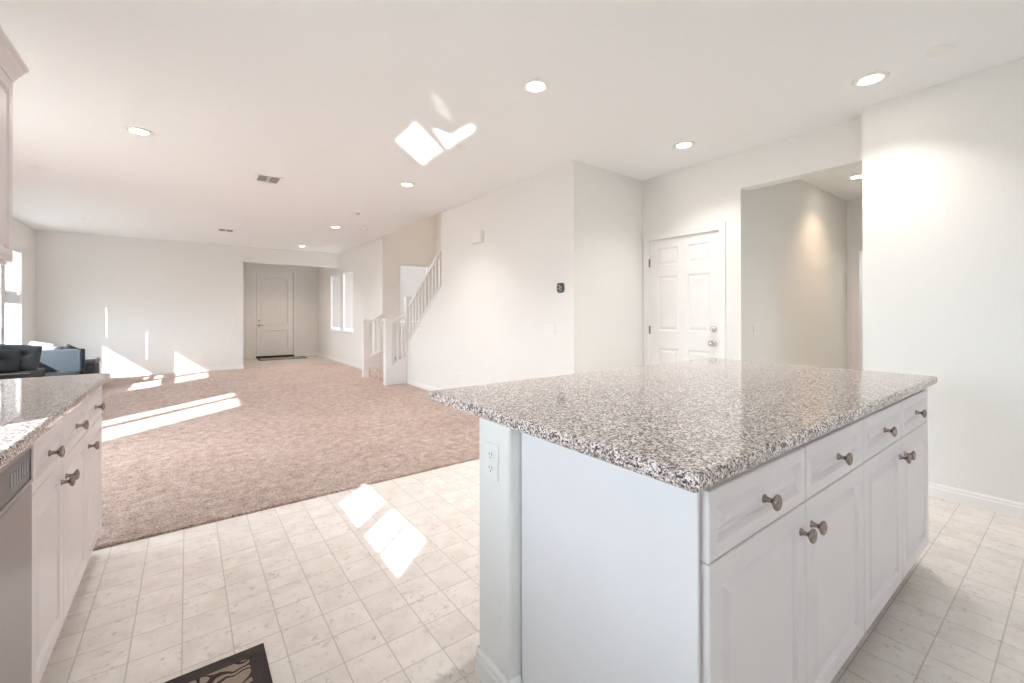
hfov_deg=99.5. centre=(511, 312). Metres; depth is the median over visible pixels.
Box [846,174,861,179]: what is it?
recessed light
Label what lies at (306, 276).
wall
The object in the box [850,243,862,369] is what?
door
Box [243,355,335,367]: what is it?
floor
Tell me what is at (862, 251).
wall
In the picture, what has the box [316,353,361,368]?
baseboard
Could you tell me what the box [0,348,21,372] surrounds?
cushion
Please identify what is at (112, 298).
wall
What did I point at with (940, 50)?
sprinkler cover
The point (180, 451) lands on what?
carpet
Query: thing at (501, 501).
wall
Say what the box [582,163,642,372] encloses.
wall
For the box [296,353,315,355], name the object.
baseboard
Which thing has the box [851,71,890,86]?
recessed light
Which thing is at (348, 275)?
window blind
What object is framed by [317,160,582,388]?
wall
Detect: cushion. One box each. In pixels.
[0,344,42,370]
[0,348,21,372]
[0,368,44,378]
[44,371,80,376]
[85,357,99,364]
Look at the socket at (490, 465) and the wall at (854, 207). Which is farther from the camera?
the wall at (854, 207)
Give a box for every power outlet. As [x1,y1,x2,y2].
[121,357,125,362]
[485,441,498,481]
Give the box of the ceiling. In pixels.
[0,0,1023,253]
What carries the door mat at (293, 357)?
on the floor at (247, 363)
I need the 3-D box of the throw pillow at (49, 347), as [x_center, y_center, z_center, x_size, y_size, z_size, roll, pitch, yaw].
[-7.605,0.668,7.174,0.253,0.233,0.179,0,0,-32]
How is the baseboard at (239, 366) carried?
attached to the wall at (112, 298)
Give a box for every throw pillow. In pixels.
[29,341,55,349]
[46,346,63,349]
[63,344,78,348]
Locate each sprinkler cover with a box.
[457,145,467,149]
[926,43,956,56]
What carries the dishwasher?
on the floor at (379, 582)
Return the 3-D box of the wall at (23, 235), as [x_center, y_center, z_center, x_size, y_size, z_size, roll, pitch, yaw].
[-6.140,-0.120,4.448,0.140,2.743,8.180,0,0,-37]
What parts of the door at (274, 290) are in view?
plank panel, plank panel, panel moulding, panel moulding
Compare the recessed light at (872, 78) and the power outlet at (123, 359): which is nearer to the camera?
the recessed light at (872, 78)
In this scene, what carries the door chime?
attached to the wall at (486, 320)
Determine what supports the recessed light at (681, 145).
in the ceiling
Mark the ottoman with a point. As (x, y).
(91, 363)
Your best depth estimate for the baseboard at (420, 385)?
7.06 m
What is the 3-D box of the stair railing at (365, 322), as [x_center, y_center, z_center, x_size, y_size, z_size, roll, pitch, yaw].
[-2.705,0.631,8.396,0.395,1.226,0.134,0,0,-37]
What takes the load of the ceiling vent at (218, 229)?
in the ceiling
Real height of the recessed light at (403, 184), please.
0.009 m
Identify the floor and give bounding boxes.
[40,459,1023,682]
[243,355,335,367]
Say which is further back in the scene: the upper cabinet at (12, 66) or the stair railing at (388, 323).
the stair railing at (388, 323)
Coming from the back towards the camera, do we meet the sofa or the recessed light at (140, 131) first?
the sofa
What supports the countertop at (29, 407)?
on the base cabinet
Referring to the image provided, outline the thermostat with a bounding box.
[557,283,563,292]
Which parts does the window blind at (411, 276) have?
header rail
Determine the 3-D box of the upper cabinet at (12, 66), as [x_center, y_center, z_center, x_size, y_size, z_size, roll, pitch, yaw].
[-2.227,-0.664,1.646,0.383,0.988,0.760,0,0,-37]
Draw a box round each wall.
[0,218,34,344]
[35,230,339,373]
[243,263,316,358]
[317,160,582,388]
[389,216,434,356]
[435,117,861,365]
[479,418,521,679]
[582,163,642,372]
[747,179,846,368]
[847,198,862,368]
[862,58,1023,502]
[862,251,862,363]
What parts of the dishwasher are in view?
control panel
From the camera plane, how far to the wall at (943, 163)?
2.82 m
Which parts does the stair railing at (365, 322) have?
newel post, handrail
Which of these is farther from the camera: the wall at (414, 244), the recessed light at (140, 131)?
the wall at (414, 244)
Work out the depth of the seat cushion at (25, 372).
5.70 m
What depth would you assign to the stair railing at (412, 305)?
7.18 m
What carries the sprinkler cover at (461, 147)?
attached to the ceiling
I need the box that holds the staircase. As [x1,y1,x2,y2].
[369,285,440,384]
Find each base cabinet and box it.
[31,399,88,682]
[86,386,104,565]
[522,419,863,682]
[860,389,927,633]
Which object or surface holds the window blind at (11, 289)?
attached to the wall at (23, 235)
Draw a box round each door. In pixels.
[254,268,295,358]
[643,222,725,364]
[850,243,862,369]
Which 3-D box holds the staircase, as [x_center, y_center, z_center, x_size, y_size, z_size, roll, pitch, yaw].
[-0.935,0.016,7.086,1.415,2.465,4.290,0,0,-37]
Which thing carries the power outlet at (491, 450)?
attached to the wall at (501, 501)
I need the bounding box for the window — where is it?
[10,304,13,343]
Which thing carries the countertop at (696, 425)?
on the base cabinet at (755, 575)
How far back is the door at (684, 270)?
4.55 m
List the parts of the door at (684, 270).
knob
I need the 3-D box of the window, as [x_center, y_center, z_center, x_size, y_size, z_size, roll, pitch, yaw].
[-7.851,-0.177,6.772,0.155,1.682,0.850,0,0,-37]
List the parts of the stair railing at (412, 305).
newel post, handrail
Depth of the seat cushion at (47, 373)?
6.62 m
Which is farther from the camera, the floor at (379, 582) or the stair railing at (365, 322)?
the stair railing at (365, 322)
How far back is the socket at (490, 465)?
1.41 m
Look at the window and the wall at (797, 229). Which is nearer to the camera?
the wall at (797, 229)
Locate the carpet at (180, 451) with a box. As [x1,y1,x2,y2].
[93,362,479,550]
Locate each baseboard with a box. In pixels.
[111,365,243,376]
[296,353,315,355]
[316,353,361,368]
[406,379,441,390]
[475,644,521,682]
[928,482,1023,518]
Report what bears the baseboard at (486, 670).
attached to the wall at (501, 501)
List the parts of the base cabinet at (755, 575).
panel, drawer, door, knob, knob, knob, drawer, door, knob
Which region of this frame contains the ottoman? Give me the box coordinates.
[85,357,99,373]
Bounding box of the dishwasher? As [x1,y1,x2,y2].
[0,444,32,682]
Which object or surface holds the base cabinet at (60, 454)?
on the floor at (379, 582)
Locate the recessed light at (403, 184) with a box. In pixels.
[399,182,414,186]
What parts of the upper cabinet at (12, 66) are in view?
door, crown moulding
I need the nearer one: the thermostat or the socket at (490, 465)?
the socket at (490, 465)
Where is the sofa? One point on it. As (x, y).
(16, 361)
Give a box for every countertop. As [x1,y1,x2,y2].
[0,373,110,470]
[428,358,936,492]
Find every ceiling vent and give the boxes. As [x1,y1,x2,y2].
[216,228,234,232]
[253,173,283,184]
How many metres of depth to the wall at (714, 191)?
4.13 m
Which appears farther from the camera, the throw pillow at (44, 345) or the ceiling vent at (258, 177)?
the throw pillow at (44, 345)
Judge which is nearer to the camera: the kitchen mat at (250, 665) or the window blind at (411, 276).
the kitchen mat at (250, 665)
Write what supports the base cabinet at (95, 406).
on the floor at (379, 582)
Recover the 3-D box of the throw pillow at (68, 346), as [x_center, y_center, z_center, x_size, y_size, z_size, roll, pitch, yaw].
[-7.386,0.683,7.263,0.322,0.315,0.164,0,0,-44]
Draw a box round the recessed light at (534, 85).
[521,78,549,93]
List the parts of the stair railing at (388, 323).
newel post, handrail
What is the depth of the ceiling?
3.00 m
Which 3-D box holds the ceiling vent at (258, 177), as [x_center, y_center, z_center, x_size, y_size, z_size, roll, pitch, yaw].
[-2.733,-1.492,4.862,0.270,0.010,0.300,0,0,-37]
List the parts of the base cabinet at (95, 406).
knob, drawer, knob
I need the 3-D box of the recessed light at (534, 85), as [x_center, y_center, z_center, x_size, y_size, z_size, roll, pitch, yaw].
[0.159,-1.505,2.893,0.196,0.009,0.196,0,0,-37]
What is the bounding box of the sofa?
[0,344,84,378]
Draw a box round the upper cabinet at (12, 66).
[0,26,28,264]
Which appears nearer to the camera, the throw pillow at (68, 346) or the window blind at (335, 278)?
the throw pillow at (68, 346)
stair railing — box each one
[361,313,382,377]
[382,314,404,385]
[404,248,440,358]
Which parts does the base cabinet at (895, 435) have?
drawer, door, knob, knob, knob, drawer, door, knob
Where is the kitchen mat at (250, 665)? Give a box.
[164,643,272,682]
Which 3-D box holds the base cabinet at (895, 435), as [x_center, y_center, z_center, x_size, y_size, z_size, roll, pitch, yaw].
[1.452,0.790,2.033,0.998,0.874,0.640,0,0,-37]
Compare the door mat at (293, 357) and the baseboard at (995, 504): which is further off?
the door mat at (293, 357)
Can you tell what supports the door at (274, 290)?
in the wall at (306, 276)
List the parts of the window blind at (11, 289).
ladder cord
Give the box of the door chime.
[471,230,483,243]
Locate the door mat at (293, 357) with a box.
[257,356,306,360]
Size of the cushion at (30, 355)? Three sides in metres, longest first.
0.540 x 0.400 x 0.215 m
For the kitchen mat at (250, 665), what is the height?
0.011 m
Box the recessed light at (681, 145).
[672,141,695,149]
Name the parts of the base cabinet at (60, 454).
drawer, door, knob, knob, knob, door, drawer, knob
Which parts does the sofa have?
arm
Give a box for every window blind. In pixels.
[5,248,19,303]
[331,274,339,329]
[344,270,352,330]
[400,264,426,322]
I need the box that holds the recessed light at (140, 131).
[123,126,153,135]
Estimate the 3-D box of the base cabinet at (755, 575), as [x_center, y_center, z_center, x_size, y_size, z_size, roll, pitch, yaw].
[0.637,0.790,1.423,1.037,0.874,0.640,0,0,-37]
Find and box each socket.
[488,449,493,459]
[488,463,493,473]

